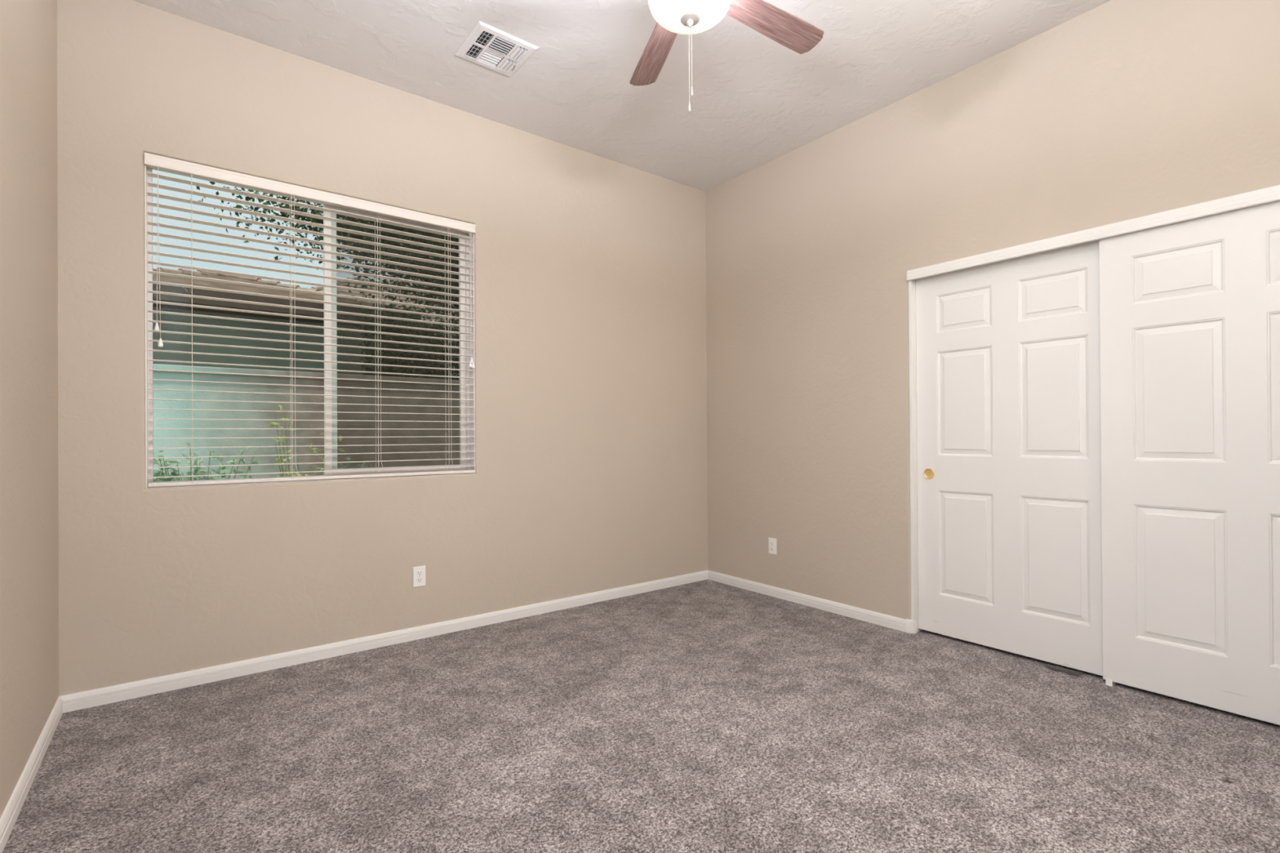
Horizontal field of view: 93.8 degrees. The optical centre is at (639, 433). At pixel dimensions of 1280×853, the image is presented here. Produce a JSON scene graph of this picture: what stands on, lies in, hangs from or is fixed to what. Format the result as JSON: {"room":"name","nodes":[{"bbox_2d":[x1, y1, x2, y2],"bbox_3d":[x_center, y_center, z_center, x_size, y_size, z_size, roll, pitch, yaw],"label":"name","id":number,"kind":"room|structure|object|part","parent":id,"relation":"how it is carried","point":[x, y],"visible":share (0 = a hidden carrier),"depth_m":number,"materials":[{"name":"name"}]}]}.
{"room":"empty bedroom","nodes":[
{"label":"empty bedroom","id":0,"kind":"room"},
{"bbox_2d":[0,0,58,818],"bbox_3d":[-1.295,-0.376,0.898,0.150,3.270,3.854,0,0,-37],"label":"wall","id":1,"kind":"structure","parent":0,"point":[29,517],"depth_m":1.99,"materials":[{"name":"beige paint"}]},
{"bbox_2d":[0,697,62,852],"bbox_3d":[-1.262,1.110,0.997,0.014,0.078,3.690,0,0,-37],"label":"baseboard","id":2,"kind":"structure","parent":1,"relation":"attached to","point":[11,811],"depth_m":1.92,"materials":[{"name":"white paint"}]},
{"bbox_2d":[57,0,707,696],"bbox_3d":[-0.988,-0.368,3.659,3.990,3.270,0.160,0,0,-37],"label":"wall","id":3,"kind":"structure","parent":0,"point":[591,474],"depth_m":3.21,"materials":[{"name":"beige paint"}]},
{"bbox_2d":[144,164,475,488],"bbox_3d":[-1.632,-0.503,3.170,1.518,1.494,0.136,0,0,-37],"label":"window","id":4,"kind":"structure","parent":3,"relation":"in","point":[417,436],"depth_m":3.40,"materials":[{"name":"white plastic"}]},
{"bbox_2d":[144,152,475,487],"bbox_3d":[-1.595,-0.505,3.121,1.520,1.480,0.080,0,0,-37],"label":"window blind","id":5,"kind":"object","parent":4,"relation":"attached to","point":[152,161],"visible":1,"depth_m":3.03,"materials":[{"name":"beige plastic"}]},
{"bbox_3d":[-2.150,-0.837,2.668,0.002,0.709,0.007,-1,0,41],"label":"tilt cord","id":6,"kind":"part","parent":5,"relation":"part of","materials":[{"name":"white fabric"}]},
{"bbox_3d":[-2.145,-0.803,2.672,0.010,0.777,0.002,0,0,-30],"label":"tilt cord","id":7,"kind":"part","parent":5,"relation":"part of","materials":[{"name":"white fabric"}]},
{"bbox_3d":[-2.068,-0.484,2.766,0.002,1.420,0.055,0,0,-37],"label":"ladder cord","id":8,"kind":"part","parent":5,"relation":"part of","materials":[{"name":"white fabric"}]},
{"bbox_3d":[-1.740,-0.485,3.017,0.032,1.420,0.055,0,0,-37],"label":"ladder cord","id":9,"kind":"part","parent":5,"relation":"part of","materials":[{"name":"white fabric"}]},
{"bbox_3d":[-1.594,0.227,3.124,1.502,0.016,0.050,0,0,-37],"label":"rail","id":10,"kind":"part","parent":5,"relation":"part of","materials":[{"name":"white plastic"}]},
{"bbox_3d":[-1.419,-0.487,3.263,0.032,1.420,0.055,0,0,-37],"label":"ladder cord","id":11,"kind":"part","parent":5,"relation":"part of","materials":[{"name":"white fabric"}]},
{"bbox_3d":[-1.112,-0.488,3.497,0.032,1.420,0.055,0,0,-37],"label":"ladder cord","id":12,"kind":"part","parent":5,"relation":"part of","materials":[{"name":"white fabric"}]},
{"bbox_3d":[-1.003,-0.819,3.545,0.008,0.752,0.003,0,0,-37],"label":"lift cord","id":13,"kind":"part","parent":5,"relation":"part of","materials":[{"name":"white fabric"}]},
{"bbox_3d":[-1.001,-0.807,3.546,0.016,0.777,0.003,0,0,-41],"label":"lift cord","id":14,"kind":"part","parent":5,"relation":"part of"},
{"bbox_3d":[-0.997,-0.804,3.549,0.013,0.782,0.003,0,0,-37],"label":"lift cord","id":15,"kind":"part","parent":5,"relation":"part of","materials":[{"name":"white fabric"}]},
{"bbox_3d":[-1.367,-0.504,3.405,0.768,1.450,0.025,0,0,-37],"label":"sash","id":16,"kind":"part","parent":4,"relation":"part of","materials":[{"name":"white plastic"}]},
{"bbox_2d":[58,570,708,713],"bbox_3d":[-0.927,1.117,3.585,3.690,0.078,0.014,0,0,-37],"label":"baseboard","id":17,"kind":"structure","parent":3,"relation":"attached to","point":[113,694],"depth_m":3.09,"materials":[{"name":"white paint"}]},
{"bbox_2d":[413,565,425,587],"bbox_3d":[-1.235,0.800,3.355,0.069,0.113,0.009,0,0,-37],"label":"wall outlet","id":18,"kind":"object","parent":3,"relation":"attached to","point":[419,572],"visible":1,"depth_m":3.35,"materials":[{"name":"beige plastic"}]},
{"bbox_2d":[416,577,422,582],"bbox_3d":[-1.234,0.820,3.353,0.034,0.027,0.004,0,0,-37],"label":"receptacle","id":19,"kind":"object","parent":18,"relation":"attached to","point":[419,580],"depth_m":3.35,"materials":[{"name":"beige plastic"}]},
{"bbox_2d":[416,570,422,575],"bbox_3d":[-1.234,0.781,3.353,0.034,0.027,0.004,0,0,-37],"label":"receptacle","id":20,"kind":"object","parent":18,"relation":"attached to","point":[418,572],"depth_m":3.35,"materials":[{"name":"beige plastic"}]},
{"bbox_2d":[132,0,1111,191],"bbox_3d":[0.484,-2.016,2.385,4.790,0.200,3.994,0,0,-37],"label":"ceiling","id":21,"kind":"structure","parent":0,"point":[755,100],"depth_m":3.06,"materials":[{"name":"white paint"}]},
{"bbox_2d":[454,21,538,77],"bbox_3d":[-0.716,-1.898,2.982,0.307,0.019,0.307,0,0,-38],"label":"ceiling vent","id":22,"kind":"object","parent":21,"relation":"in","point":[486,46],"visible":1,"depth_m":2.96,"materials":[{"name":"metal"}]},
{"bbox_2d":[629,0,823,111],"bbox_3d":[0.217,-1.530,2.143,1.240,0.771,1.270,0,0,-37],"label":"ceiling fan","id":23,"kind":"object","parent":21,"relation":"hanging from","point":[673,17],"visible":1,"depth_m":2.32,"materials":[{"name":"brown wood"}]},
{"bbox_3d":[0.071,-1.613,2.524,0.125,0.006,0.507,-12,3,-15],"label":"blade","id":24,"kind":"part","parent":23,"relation":"part of","materials":[{"name":"brown wood"}]},
{"bbox_3d":[0.175,-1.298,2.128,0.003,0.304,0.003,0,0,-37],"label":"pull chain","id":25,"kind":"part","parent":23,"relation":"part of","materials":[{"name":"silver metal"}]},
{"bbox_3d":[0.178,-1.512,2.129,0.298,0.078,0.298,0,0,-37],"label":"lamp shade","id":26,"kind":"part","parent":23,"relation":"part of","materials":[{"name":"white glass"}]},
{"bbox_3d":[0.184,-1.327,2.128,0.003,0.247,0.003,0,0,23],"label":"pull chain","id":27,"kind":"part","parent":23,"relation":"part of","materials":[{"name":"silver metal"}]},
{"bbox_3d":[0.519,-1.617,2.352,0.507,0.006,0.125,0,-12,-33],"label":"blade","id":28,"kind":"part","parent":23,"relation":"part of","materials":[{"name":"brown wood"}]},
{"bbox_2d":[2,579,1279,852],"bbox_3d":[0.616,1.192,2.226,4.790,0.120,4.364,0,0,-37],"label":"floor","id":29,"kind":"structure","parent":0,"point":[707,716],"depth_m":2.13,"materials":[{"name":"grey carpet"}]},
{"bbox_2d":[1105,678,1115,686],"bbox_3d":[2.113,1.111,2.688,0.050,0.031,0.024,0,0,-37],"label":"guide","id":30,"kind":"object","parent":29,"relation":"on","point":[1108,682],"visible":0.8,"depth_m":2.67,"materials":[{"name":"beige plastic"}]},
{"bbox_2d":[705,0,1279,619],"bbox_3d":[1.786,-0.386,3.174,0.130,3.270,3.980,0,0,-37],"label":"wall","id":31,"kind":"structure","parent":0,"point":[1118,110],"depth_m":3.47,"materials":[{"name":"beige paint"}]},
{"bbox_2d":[768,537,776,555],"bbox_3d":[0.927,0.788,4.190,0.009,0.113,0.069,0,0,-37],"label":"wall outlet","id":32,"kind":"object","parent":31,"relation":"attached to","point":[772,542],"visible":1,"depth_m":4.19,"materials":[{"name":"beige plastic"}]},
{"bbox_2d":[707,570,916,633],"bbox_3d":[1.052,1.104,4.046,0.046,0.084,1.656,0,0,-37],"label":"baseboard","id":33,"kind":"structure","parent":31,"relation":"attached to","point":[908,626],"depth_m":3.87,"materials":[{"name":"white paint"}]},
{"bbox_2d":[908,279,923,632],"bbox_3d":[2.139,0.110,2.716,0.129,2.030,1.828,0,0,-37],"label":"trim","id":34,"kind":"structure","parent":31,"relation":"attached to","point":[912,284],"depth_m":3.40,"materials":[{"name":"white paint"}]},
{"bbox_2d":[915,240,1102,675],"bbox_3d":[1.878,0.109,3.056,0.039,1.999,0.936,0,0,-37],"label":"door","id":35,"kind":"structure","parent":31,"relation":"in","point":[1010,540],"depth_m":3.02,"materials":[{"name":"white paint"}]},
{"bbox_3d":[1.623,0.225,3.362,0.005,0.060,0.060,0,0,-37],"label":"finger pull","id":36,"kind":"part","parent":35,"relation":"part of","materials":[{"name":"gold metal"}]},
{"bbox_2d":[906,184,1279,280],"bbox_3d":[2.076,-0.902,2.673,0.018,0.056,1.832,0,0,-37],"label":"trim","id":37,"kind":"structure","parent":31,"relation":"attached to","point":[1270,194],"depth_m":2.65,"materials":[{"name":"white paint"}]},
{"bbox_2d":[1098,200,1279,724],"bbox_3d":[2.377,0.104,2.341,0.034,1.999,0.936,0,0,-37],"label":"door","id":38,"kind":"structure","parent":31,"relation":"in","point":[1189,310],"depth_m":2.46,"materials":[{"name":"white paint"}]},
{"label":"outside","id":39,"kind":"structure","parent":0,"visible":0},
{"bbox_3d":[-7.409,1.426,15.103,24.000,0.100,25.835,0,0,-37],"label":"ground","id":40,"kind":"structure","parent":39,"visible":0},
{"bbox_2d":[153,441,259,482],"bbox_3d":[-2.904,0.682,3.931,0.780,1.258,0.624,0,0,-37],"label":"shrub","id":41,"kind":"object","parent":40,"relation":"on","point":[198,470],"visible":0.08,"depth_m":3.90,"materials":[{"name":"green plant"}]},
{"bbox_2d":[152,364,324,480],"bbox_3d":[-2.047,0.342,7.262,17.000,1.948,0.230,0,0,-37],"label":"wall","id":42,"kind":"structure","parent":40,"relation":"on","point":[157,384],"depth_m":5.76,"materials":[{"name":"paint"}]},
{"bbox_2d":[152,266,324,373],"bbox_3d":[-6.229,-0.589,9.185,4.481,3.875,4.079,0,0,-37],"label":"house","id":43,"kind":"structure","parent":40,"relation":"on","point":[166,298],"depth_m":7.89,"materials":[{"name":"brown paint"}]},
{"bbox_2d":[190,181,323,270],"bbox_3d":[-1.754,-1.690,9.042,8.075,6.022,1.424,0,0,-37],"label":"shade tree","id":44,"kind":"object","parent":40,"relation":"on","point":[247,198],"visible":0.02,"depth_m":6.88,"materials":[{"name":"green plant"}]},
{"bbox_2d":[266,404,324,476],"bbox_3d":[-2.177,0.556,3.923,0.395,1.499,0.348,0,0,26],"label":"shrub","id":45,"kind":"object","parent":40,"relation":"on","point":[280,438],"visible":0.24,"depth_m":3.88,"materials":[{"name":"green plant"}]},
{"bbox_2d":[311,286,323,291],"bbox_3d":[-4.780,-1.262,16.586,11.078,5.255,5.782,0,0,-37],"label":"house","id":46,"kind":"structure","parent":40,"relation":"on","point":[321,288],"depth_m":13.37,"materials":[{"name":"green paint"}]},
{"bbox_2d":[310,462,324,475],"bbox_3d":[-2.474,0.751,4.770,0.660,1.121,0.457,0,0,-37],"label":"shrub","id":47,"kind":"object","parent":40,"relation":"on","point":[318,467],"visible":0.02,"depth_m":4.76,"materials":[{"name":"green plant"}]}
]}

